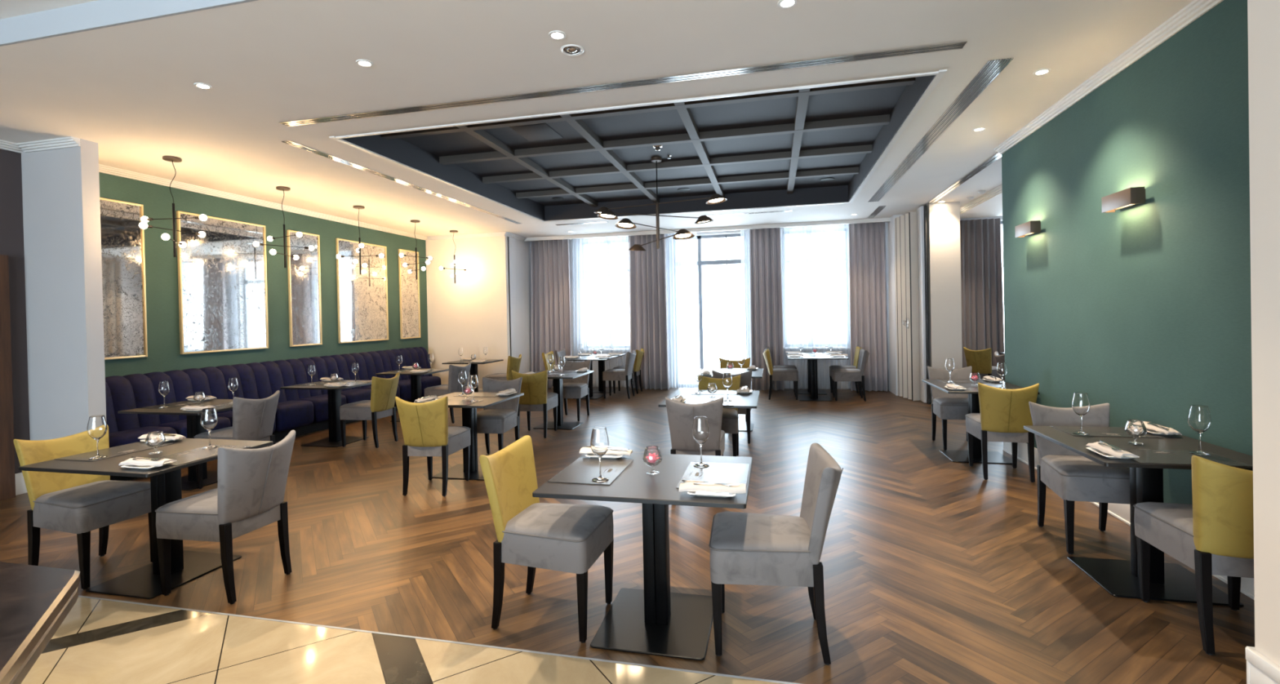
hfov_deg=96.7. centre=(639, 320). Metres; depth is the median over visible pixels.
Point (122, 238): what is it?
wall mirror
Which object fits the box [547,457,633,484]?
placemat
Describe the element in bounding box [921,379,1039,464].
dining table
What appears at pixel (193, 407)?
napkin
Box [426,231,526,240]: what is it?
trim
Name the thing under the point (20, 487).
baseboard
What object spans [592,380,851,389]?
baseboard
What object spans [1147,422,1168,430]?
table knife
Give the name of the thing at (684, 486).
napkin
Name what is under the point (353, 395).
seat cushion
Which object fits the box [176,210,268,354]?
wall mirror
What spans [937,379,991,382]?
placemat
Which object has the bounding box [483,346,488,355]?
wine glass
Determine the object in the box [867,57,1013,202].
ceiling vent
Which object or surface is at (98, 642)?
floor
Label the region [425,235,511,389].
wall
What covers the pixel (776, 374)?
dining chair
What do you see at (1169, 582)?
dining table
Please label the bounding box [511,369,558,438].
dining chair
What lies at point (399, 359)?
wine glass
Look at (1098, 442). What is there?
fork
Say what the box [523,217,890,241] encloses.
trim
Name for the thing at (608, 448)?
table knife
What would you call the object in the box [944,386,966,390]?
plate
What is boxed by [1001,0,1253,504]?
wall
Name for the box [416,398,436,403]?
plate
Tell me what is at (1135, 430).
flower
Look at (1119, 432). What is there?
placemat
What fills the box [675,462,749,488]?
placemat
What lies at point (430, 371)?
placemat
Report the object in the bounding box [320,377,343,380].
napkin
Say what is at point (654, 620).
dining table
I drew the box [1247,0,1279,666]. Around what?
wall
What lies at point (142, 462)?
napkin
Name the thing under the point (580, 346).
wine glass
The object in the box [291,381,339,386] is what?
placemat
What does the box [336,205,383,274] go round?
pendant light
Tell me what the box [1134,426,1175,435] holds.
plate
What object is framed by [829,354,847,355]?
napkin
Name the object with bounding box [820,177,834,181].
ceiling speaker
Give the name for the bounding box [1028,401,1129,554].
dining chair
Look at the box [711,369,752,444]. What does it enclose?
dining chair
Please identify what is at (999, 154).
trim
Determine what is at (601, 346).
wine glass
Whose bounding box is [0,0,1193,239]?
ceiling
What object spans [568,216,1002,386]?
wall
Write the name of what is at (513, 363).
dining chair
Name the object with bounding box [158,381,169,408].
wine glass
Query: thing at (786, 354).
napkin
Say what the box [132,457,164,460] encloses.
fork
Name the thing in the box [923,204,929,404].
trim
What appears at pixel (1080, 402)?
wine glass
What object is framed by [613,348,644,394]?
dining chair
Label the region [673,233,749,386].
door
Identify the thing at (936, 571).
floor
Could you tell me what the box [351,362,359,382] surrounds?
wine glass
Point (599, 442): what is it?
wine glass
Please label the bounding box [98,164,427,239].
trim
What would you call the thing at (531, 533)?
dining chair
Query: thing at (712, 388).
flower
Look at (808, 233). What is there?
window
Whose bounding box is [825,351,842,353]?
napkin
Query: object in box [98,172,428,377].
wall
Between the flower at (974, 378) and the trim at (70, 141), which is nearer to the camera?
the trim at (70, 141)
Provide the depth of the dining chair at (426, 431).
4.99 m
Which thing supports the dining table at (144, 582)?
on the floor at (936, 571)
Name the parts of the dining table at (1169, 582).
plate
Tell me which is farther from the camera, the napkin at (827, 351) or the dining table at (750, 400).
the napkin at (827, 351)
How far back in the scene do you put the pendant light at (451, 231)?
11.04 m
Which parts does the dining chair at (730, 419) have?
backrest, seat, leg, leg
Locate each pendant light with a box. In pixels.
[138,155,207,257]
[253,186,314,267]
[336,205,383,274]
[399,219,431,279]
[439,230,469,283]
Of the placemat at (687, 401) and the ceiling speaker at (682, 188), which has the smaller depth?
the placemat at (687, 401)
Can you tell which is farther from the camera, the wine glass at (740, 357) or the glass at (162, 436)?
the wine glass at (740, 357)
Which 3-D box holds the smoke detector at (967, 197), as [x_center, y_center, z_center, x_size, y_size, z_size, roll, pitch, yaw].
[5.104,-1.889,8.795,0.100,0.044,0.100,-1,1,13]
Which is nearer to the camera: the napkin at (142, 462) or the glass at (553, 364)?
the napkin at (142, 462)
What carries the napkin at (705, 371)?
on the plate
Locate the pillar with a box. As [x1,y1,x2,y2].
[21,138,106,440]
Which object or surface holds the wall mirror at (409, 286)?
attached to the wall at (164, 354)
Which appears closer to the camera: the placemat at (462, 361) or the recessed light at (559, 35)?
the recessed light at (559, 35)
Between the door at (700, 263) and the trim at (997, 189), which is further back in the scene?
the door at (700, 263)
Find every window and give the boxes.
[582,239,630,350]
[782,227,850,349]
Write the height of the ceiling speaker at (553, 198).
0.012 m
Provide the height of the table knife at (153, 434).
0.006 m
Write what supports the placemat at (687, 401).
on the dining table at (750, 400)
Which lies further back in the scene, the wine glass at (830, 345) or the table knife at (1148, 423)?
the wine glass at (830, 345)
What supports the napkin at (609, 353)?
on the plate
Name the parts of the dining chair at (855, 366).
leg, seat, leg, backrest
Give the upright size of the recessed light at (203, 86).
0.006 m
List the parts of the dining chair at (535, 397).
leg, leg, backrest, seat, leg, leg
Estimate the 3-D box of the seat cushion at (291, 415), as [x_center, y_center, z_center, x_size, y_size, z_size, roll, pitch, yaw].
[-4.780,1.277,7.674,0.430,0.340,0.614,-1,1,13]
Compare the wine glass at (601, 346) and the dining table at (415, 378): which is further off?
the wine glass at (601, 346)
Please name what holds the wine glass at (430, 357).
on the placemat at (430, 371)
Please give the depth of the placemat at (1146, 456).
2.94 m
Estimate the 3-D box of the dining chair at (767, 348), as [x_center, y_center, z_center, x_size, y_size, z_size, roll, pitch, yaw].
[2.681,0.952,10.910,0.619,0.879,0.475,-1,1,13]
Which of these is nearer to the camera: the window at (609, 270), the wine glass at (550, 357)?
the wine glass at (550, 357)
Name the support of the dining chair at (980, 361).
on the floor at (936, 571)
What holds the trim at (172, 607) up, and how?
on the floor at (936, 571)
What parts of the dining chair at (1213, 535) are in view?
leg, seat, leg, backrest, leg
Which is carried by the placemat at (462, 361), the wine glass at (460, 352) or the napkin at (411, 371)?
the wine glass at (460, 352)
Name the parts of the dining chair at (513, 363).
seat, backrest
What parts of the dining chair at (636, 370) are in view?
leg, leg, seat, leg, backrest, leg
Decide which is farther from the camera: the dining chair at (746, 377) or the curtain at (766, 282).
the curtain at (766, 282)
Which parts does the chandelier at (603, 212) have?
lamp shade, lamp shade, lamp shade, lamp shade, arm, arm, arm, rod, arm, lamp shade, lamp shade, lamp shade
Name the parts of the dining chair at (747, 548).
leg, leg, seat, leg, backrest, leg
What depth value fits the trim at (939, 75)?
5.00 m
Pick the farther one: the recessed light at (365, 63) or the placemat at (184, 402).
the placemat at (184, 402)
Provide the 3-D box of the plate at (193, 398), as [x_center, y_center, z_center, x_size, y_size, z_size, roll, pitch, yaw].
[-4.614,0.829,5.984,0.208,0.019,0.152,-1,1,13]
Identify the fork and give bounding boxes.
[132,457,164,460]
[693,482,739,486]
[1097,442,1123,451]
[1145,421,1168,427]
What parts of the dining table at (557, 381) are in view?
plate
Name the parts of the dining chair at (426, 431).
leg, backrest, leg, seat, leg, leg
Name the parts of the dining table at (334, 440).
plate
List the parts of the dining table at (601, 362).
plate, plate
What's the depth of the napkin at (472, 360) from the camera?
10.38 m
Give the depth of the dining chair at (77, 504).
3.48 m
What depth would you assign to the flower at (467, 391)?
5.71 m
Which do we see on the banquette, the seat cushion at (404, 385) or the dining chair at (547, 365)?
the seat cushion at (404, 385)
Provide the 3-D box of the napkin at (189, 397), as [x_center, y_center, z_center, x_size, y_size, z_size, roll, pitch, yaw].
[-4.614,0.806,5.983,0.290,0.035,0.098,-1,1,10]
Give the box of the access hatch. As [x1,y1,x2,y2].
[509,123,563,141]
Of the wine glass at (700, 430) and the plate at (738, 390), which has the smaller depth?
the wine glass at (700, 430)
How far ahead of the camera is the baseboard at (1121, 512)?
2.98 m
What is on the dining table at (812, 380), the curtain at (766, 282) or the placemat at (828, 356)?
the placemat at (828, 356)
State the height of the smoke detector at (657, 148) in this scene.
0.066 m
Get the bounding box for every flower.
[148,436,162,444]
[195,395,204,399]
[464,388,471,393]
[645,453,658,463]
[708,386,715,391]
[971,375,978,380]
[1128,425,1143,435]
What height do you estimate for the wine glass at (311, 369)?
0.252 m
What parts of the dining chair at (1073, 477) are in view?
leg, leg, backrest, seat, leg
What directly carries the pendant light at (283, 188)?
hanging from the ceiling at (129, 90)
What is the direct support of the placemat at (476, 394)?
on the dining table at (468, 412)
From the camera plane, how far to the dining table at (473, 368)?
10.71 m
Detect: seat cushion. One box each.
[108,426,177,448]
[157,416,231,438]
[217,410,275,432]
[274,400,314,431]
[297,394,346,422]
[341,388,371,404]
[360,385,399,404]
[397,379,422,401]
[408,376,440,397]
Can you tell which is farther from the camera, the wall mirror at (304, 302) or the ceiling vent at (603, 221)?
the ceiling vent at (603, 221)
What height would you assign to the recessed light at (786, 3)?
0.006 m
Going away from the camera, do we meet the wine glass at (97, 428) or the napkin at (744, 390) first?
the wine glass at (97, 428)
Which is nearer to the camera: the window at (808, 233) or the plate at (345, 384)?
the plate at (345, 384)
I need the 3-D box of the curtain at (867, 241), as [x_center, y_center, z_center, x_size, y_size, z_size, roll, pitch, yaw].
[4.378,-0.277,10.912,0.701,3.242,0.206,-1,1,13]
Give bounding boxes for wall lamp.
[1014,220,1040,237]
[1101,186,1145,213]
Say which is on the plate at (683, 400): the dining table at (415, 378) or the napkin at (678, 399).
the napkin at (678, 399)
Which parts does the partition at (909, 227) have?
panel, panel, panel, panel, panel, panel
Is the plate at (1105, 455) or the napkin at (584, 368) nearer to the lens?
the plate at (1105, 455)
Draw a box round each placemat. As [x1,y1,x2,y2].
[53,441,173,461]
[139,400,209,408]
[158,444,250,466]
[212,402,232,409]
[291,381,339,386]
[345,381,371,386]
[386,368,417,372]
[427,369,444,372]
[448,360,471,362]
[448,400,483,405]
[453,391,499,396]
[547,370,577,373]
[547,374,567,377]
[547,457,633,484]
[564,356,586,359]
[591,356,613,359]
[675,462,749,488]
[682,399,736,405]
[690,390,738,395]
[715,368,748,370]
[787,355,806,357]
[825,355,846,357]
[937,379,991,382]
[964,386,1012,391]
[1050,426,1164,438]
[1121,448,1253,466]
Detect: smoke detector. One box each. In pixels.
[653,145,662,151]
[966,196,973,199]
[977,190,986,194]
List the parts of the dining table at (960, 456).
plate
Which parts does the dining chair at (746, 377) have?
backrest, seat, leg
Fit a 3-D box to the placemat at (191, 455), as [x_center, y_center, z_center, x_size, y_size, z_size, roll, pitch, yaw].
[-2.723,0.819,3.487,0.314,0.004,0.470,-1,1,13]
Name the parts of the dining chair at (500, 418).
leg, seat, leg, backrest, leg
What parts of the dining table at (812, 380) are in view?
plate, plate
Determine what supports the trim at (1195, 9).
attached to the wall at (1144, 310)
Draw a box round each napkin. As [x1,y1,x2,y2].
[118,457,177,466]
[137,434,186,440]
[180,405,215,409]
[186,395,216,399]
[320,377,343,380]
[324,382,349,386]
[401,366,421,368]
[409,369,429,372]
[413,395,438,402]
[471,360,487,361]
[497,388,515,395]
[564,355,579,357]
[577,367,587,371]
[579,447,632,456]
[595,355,611,357]
[607,352,622,355]
[671,395,683,401]
[679,481,746,493]
[702,370,710,374]
[739,386,749,392]
[786,354,803,355]
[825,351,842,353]
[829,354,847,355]
[945,382,965,389]
[982,375,1003,381]
[1085,441,1139,458]
[1133,421,1182,435]
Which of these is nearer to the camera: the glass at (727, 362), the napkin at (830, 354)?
the glass at (727, 362)
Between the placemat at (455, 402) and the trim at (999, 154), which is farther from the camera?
the trim at (999, 154)
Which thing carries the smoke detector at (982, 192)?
attached to the ceiling at (129, 90)
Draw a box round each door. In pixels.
[0,254,15,501]
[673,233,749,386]
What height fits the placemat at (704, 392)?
0.003 m
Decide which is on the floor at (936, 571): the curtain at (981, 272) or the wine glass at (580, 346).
the curtain at (981, 272)
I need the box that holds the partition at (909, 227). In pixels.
[894,205,926,403]
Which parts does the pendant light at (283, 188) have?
bulb, bulb, arm, stem, bulb, bulb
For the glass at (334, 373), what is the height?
0.131 m
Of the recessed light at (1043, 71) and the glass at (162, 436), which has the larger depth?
the recessed light at (1043, 71)
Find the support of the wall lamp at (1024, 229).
attached to the wall at (1144, 310)
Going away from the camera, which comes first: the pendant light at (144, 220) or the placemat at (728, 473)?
the placemat at (728, 473)
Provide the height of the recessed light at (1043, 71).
0.006 m
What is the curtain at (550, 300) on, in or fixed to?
hanging from the track
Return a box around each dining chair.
[13,425,152,590]
[155,430,295,604]
[193,390,279,488]
[339,372,399,448]
[395,395,471,496]
[424,362,471,423]
[476,377,522,453]
[479,435,613,643]
[484,354,521,380]
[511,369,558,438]
[542,351,563,392]
[551,359,591,421]
[554,349,566,368]
[602,350,636,399]
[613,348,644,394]
[665,396,725,456]
[698,374,741,456]
[708,442,843,665]
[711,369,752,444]
[719,357,750,422]
[762,349,798,399]
[763,346,796,394]
[829,346,862,395]
[831,348,869,401]
[927,365,972,449]
[963,346,1000,379]
[964,382,1039,482]
[994,351,1004,382]
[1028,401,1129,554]
[1133,455,1253,655]
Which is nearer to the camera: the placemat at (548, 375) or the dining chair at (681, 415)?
the dining chair at (681, 415)
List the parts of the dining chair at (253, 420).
leg, seat, backrest, leg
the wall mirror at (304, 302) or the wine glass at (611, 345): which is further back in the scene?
the wine glass at (611, 345)
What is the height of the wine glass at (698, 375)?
0.252 m
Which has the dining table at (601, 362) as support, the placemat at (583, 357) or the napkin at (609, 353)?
the placemat at (583, 357)
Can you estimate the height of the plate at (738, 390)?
0.019 m
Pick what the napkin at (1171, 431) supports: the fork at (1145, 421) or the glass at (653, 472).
the fork at (1145, 421)
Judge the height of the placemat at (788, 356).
0.003 m
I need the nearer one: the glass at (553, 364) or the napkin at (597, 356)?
the glass at (553, 364)
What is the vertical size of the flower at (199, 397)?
0.052 m
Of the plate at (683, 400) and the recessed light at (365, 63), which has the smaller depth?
the recessed light at (365, 63)
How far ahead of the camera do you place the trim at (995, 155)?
7.38 m
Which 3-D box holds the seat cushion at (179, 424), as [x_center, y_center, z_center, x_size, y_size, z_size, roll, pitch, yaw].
[-5.063,1.294,6.463,0.430,0.340,0.614,-1,1,13]
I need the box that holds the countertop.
[0,561,79,683]
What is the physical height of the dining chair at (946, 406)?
0.879 m
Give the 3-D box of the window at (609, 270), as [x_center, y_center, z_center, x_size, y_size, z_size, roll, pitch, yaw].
[-0.694,-0.567,12.489,1.300,2.410,0.300,-1,1,13]
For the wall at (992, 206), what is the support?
attached to the ceiling at (129, 90)
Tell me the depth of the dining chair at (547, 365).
11.04 m
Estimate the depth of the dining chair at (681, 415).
4.60 m
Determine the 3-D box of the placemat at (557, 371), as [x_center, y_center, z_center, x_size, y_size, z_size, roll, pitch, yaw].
[-1.117,0.742,8.339,0.470,0.003,0.314,-1,1,13]
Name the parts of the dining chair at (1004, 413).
leg, leg, seat, backrest, leg, leg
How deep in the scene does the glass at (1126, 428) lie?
3.27 m
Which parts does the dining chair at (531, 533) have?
leg, backrest, leg, seat, leg, leg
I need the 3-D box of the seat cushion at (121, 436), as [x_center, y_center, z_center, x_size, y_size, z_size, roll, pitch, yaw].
[-5.205,1.302,5.857,0.430,0.340,0.614,-1,1,13]
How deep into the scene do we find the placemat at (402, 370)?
9.01 m
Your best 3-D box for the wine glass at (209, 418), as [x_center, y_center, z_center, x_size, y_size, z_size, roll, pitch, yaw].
[-2.775,0.691,3.667,0.090,0.252,0.090,-1,1,32]
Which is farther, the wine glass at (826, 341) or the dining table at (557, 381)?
the wine glass at (826, 341)
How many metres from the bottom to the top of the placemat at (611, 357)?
0.003 m
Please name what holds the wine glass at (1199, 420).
on the placemat at (1146, 456)
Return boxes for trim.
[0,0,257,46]
[0,136,80,153]
[78,595,800,683]
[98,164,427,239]
[328,69,946,222]
[381,77,915,207]
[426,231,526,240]
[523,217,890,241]
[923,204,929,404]
[925,152,1001,204]
[928,154,999,204]
[960,184,1002,213]
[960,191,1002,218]
[994,0,1223,154]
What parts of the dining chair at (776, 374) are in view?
backrest, leg, seat, leg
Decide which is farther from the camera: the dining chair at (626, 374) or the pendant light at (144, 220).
the dining chair at (626, 374)
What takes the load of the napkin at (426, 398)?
on the plate at (433, 399)
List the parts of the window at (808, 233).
sill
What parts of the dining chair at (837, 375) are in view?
leg, leg, seat, leg, backrest, leg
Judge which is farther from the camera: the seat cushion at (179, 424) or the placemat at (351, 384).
the placemat at (351, 384)
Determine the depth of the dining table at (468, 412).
5.69 m
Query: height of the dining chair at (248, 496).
0.879 m
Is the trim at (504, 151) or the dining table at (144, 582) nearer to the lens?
the dining table at (144, 582)
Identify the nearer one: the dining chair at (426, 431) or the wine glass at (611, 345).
the dining chair at (426, 431)
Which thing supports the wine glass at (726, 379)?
on the placemat at (687, 401)
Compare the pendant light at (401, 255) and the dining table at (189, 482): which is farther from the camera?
the pendant light at (401, 255)
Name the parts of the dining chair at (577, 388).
leg, seat, backrest, leg, leg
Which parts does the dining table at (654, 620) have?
plate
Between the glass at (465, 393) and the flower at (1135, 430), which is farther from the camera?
the glass at (465, 393)
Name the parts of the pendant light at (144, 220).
bulb, bulb, bulb, arm, arm, stem, bulb, bulb, bulb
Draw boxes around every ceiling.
[0,0,97,19]
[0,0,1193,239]
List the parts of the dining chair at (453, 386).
seat, leg, backrest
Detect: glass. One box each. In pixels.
[86,415,107,459]
[144,431,165,453]
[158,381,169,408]
[193,391,205,404]
[200,407,217,448]
[227,377,238,403]
[307,364,315,385]
[329,373,338,381]
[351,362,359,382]
[395,355,402,372]
[427,354,433,369]
[457,348,463,362]
[457,370,466,395]
[462,385,472,399]
[468,374,478,401]
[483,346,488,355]
[547,354,553,372]
[552,364,559,373]
[558,356,564,375]
[578,344,582,357]
[590,426,608,482]
[591,342,595,355]
[599,344,603,355]
[609,342,614,349]
[642,445,662,475]
[692,416,709,467]
[693,368,702,393]
[706,382,717,397]
[716,351,723,369]
[722,373,732,401]
[726,362,733,372]
[737,355,744,373]
[798,342,803,350]
[824,339,828,347]
[827,342,833,351]
[945,358,954,382]
[968,372,980,385]
[996,362,1007,388]
[1071,392,1089,435]
[1124,419,1146,444]
[1187,404,1211,455]
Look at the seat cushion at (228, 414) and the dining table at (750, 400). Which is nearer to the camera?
the dining table at (750, 400)
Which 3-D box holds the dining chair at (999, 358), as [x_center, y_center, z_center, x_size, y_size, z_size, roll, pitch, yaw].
[5.695,0.910,8.562,0.619,0.879,0.475,-1,1,13]
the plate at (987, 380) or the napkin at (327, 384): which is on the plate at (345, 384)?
the napkin at (327, 384)
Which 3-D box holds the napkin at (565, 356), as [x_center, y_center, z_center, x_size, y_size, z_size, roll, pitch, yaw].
[-1.312,0.692,10.976,0.290,0.035,0.098,-1,1,10]
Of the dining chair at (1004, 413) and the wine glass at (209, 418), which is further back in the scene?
the dining chair at (1004, 413)
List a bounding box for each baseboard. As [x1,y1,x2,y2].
[14,472,27,495]
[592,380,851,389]
[1002,442,1279,683]
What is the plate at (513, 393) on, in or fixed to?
on the dining table at (468, 412)
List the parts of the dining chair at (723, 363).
backrest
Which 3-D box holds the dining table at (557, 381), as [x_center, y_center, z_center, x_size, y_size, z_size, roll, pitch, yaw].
[-1.176,1.123,8.055,0.822,0.750,0.922,-1,1,13]
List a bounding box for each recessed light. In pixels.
[193,82,212,88]
[355,59,373,66]
[548,30,566,39]
[777,0,797,8]
[972,127,985,131]
[1032,68,1050,75]
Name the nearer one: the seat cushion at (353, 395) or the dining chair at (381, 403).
the dining chair at (381, 403)
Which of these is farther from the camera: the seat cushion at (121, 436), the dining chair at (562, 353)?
the dining chair at (562, 353)
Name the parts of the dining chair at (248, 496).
leg, seat, leg, backrest, leg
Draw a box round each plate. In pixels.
[120,461,173,469]
[140,438,179,442]
[182,407,211,411]
[187,398,213,400]
[326,384,347,386]
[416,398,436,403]
[496,391,516,395]
[585,453,622,458]
[671,398,686,402]
[687,491,735,497]
[736,389,751,393]
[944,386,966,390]
[982,378,1004,382]
[1086,447,1135,458]
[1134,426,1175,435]
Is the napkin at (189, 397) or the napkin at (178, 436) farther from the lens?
the napkin at (189, 397)
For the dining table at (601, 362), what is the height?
0.750 m
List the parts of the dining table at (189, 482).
plate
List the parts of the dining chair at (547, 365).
backrest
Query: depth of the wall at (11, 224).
5.31 m
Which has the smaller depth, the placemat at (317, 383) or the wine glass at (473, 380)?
the wine glass at (473, 380)
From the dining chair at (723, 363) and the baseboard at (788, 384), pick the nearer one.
the dining chair at (723, 363)
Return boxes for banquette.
[105,346,440,480]
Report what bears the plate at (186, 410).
on the dining table at (189, 482)
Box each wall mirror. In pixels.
[99,197,147,359]
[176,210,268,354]
[286,229,322,346]
[335,238,388,343]
[398,248,420,338]
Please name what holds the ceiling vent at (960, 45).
in the ceiling at (129, 90)
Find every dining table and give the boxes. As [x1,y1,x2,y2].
[18,438,273,599]
[118,399,232,490]
[280,380,371,447]
[375,368,448,422]
[414,392,524,480]
[441,360,503,392]
[532,453,752,660]
[533,370,593,430]
[564,353,626,399]
[658,390,759,408]
[702,368,763,431]
[786,351,848,401]
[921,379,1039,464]
[1023,425,1253,607]
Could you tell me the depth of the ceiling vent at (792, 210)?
9.79 m
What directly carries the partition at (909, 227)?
on the floor at (936, 571)
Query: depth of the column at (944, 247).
9.19 m
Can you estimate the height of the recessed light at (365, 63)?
0.006 m
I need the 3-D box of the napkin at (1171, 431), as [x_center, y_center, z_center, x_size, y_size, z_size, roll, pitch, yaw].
[3.206,0.663,3.532,0.098,0.035,0.290,-1,1,10]
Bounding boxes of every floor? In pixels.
[0,386,1254,683]
[21,596,782,683]
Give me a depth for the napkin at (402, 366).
9.26 m
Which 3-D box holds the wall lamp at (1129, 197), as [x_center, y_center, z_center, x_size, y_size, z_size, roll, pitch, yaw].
[3.337,-0.830,3.913,0.115,0.110,0.340,-1,1,13]
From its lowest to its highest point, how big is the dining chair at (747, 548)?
0.879 m
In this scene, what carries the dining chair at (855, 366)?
on the floor at (936, 571)
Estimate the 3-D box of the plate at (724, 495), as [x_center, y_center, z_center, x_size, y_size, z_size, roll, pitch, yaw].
[0.321,0.756,2.518,0.208,0.019,0.152,-1,1,13]
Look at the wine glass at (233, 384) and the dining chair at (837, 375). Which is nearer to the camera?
the wine glass at (233, 384)
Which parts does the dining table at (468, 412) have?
plate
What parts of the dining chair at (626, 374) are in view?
leg, leg, seat, leg, backrest, leg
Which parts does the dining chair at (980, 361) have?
backrest, seat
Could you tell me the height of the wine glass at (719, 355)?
0.252 m
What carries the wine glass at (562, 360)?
on the placemat at (548, 375)
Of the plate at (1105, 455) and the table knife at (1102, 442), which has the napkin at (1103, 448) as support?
the table knife at (1102, 442)
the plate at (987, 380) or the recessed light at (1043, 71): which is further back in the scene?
the plate at (987, 380)
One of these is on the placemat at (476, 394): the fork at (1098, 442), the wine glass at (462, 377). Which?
the wine glass at (462, 377)
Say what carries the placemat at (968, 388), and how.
on the dining table at (960, 456)
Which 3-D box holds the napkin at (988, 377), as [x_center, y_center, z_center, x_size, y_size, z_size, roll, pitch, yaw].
[3.837,0.626,6.188,0.098,0.035,0.290,-1,1,10]
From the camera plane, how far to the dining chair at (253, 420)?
5.35 m
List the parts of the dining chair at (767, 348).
backrest, seat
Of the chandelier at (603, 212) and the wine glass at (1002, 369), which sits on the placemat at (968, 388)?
the wine glass at (1002, 369)
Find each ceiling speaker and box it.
[551,197,564,199]
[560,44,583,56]
[677,187,689,191]
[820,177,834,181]
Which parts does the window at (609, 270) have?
sill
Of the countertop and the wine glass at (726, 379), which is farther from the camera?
the wine glass at (726, 379)
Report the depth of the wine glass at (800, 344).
10.31 m
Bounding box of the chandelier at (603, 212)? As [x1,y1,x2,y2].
[594,156,726,250]
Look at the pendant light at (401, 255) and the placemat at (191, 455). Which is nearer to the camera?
the placemat at (191, 455)
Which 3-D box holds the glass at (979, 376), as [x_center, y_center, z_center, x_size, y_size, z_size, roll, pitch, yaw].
[3.480,0.604,5.912,0.100,0.131,0.099,-1,1,13]
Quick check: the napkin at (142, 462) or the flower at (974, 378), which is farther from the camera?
the flower at (974, 378)
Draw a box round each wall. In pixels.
[0,148,30,473]
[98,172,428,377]
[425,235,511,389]
[507,236,531,373]
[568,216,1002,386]
[884,214,902,395]
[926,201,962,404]
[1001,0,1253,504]
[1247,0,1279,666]
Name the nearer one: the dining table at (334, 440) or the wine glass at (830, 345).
the dining table at (334, 440)
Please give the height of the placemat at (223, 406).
0.004 m
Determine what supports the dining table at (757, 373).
on the floor at (936, 571)
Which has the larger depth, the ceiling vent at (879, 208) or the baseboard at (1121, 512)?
the ceiling vent at (879, 208)
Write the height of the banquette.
1.025 m
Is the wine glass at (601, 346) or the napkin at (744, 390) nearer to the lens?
the napkin at (744, 390)
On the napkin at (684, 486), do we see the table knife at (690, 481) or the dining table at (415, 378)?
the table knife at (690, 481)
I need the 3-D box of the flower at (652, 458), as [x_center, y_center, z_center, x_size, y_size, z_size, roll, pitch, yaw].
[0.067,0.692,2.873,0.077,0.052,0.084,-1,1,-14]
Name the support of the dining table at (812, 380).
on the floor at (936, 571)
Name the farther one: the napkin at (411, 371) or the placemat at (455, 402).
the napkin at (411, 371)
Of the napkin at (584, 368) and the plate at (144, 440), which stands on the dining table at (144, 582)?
the plate at (144, 440)
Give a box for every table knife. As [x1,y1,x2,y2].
[131,456,159,458]
[152,434,176,435]
[608,448,629,450]
[681,480,728,484]
[1099,440,1121,449]
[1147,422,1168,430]
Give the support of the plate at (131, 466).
on the dining table at (144, 582)
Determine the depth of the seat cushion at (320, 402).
8.06 m
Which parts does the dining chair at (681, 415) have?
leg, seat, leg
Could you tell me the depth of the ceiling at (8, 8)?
3.31 m
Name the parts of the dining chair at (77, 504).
leg, backrest, leg, seat, leg, leg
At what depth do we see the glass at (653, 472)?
2.85 m
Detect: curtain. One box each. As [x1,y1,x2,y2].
[530,239,572,388]
[628,234,669,390]
[749,227,784,391]
[848,222,888,391]
[960,217,1004,379]
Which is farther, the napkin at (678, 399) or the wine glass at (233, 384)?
the wine glass at (233, 384)
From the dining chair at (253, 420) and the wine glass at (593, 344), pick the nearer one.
the dining chair at (253, 420)
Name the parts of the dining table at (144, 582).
plate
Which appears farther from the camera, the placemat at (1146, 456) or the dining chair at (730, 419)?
the dining chair at (730, 419)
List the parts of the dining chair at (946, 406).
leg, leg, backrest, seat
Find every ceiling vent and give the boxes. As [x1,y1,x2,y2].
[278,40,967,126]
[281,140,521,223]
[555,221,608,225]
[700,209,792,216]
[866,205,886,218]
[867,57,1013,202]
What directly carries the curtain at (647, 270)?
hanging from the track
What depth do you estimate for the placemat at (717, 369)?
8.09 m
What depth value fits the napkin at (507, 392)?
5.84 m
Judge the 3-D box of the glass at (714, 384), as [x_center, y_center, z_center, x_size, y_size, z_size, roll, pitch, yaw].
[0.693,0.666,5.455,0.100,0.131,0.099,-1,1,13]
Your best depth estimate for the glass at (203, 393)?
5.62 m
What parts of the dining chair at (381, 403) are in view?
leg, leg, seat, leg, backrest, leg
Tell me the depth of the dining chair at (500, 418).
6.33 m
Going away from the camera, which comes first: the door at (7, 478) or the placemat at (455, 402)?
the door at (7, 478)
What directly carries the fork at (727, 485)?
on the napkin at (684, 486)
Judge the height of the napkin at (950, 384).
0.035 m
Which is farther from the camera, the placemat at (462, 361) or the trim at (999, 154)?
the placemat at (462, 361)
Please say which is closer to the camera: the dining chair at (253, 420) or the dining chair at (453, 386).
the dining chair at (253, 420)
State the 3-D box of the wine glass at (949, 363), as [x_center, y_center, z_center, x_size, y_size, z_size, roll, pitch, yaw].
[3.376,0.539,6.197,0.090,0.252,0.090,-1,1,32]
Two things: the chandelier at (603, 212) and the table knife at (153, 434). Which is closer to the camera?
the table knife at (153, 434)
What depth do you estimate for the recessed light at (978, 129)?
5.47 m
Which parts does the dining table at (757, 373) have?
plate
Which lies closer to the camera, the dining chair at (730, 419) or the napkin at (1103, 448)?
the napkin at (1103, 448)
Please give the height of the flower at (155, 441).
0.052 m
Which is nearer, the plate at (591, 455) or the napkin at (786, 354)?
the plate at (591, 455)

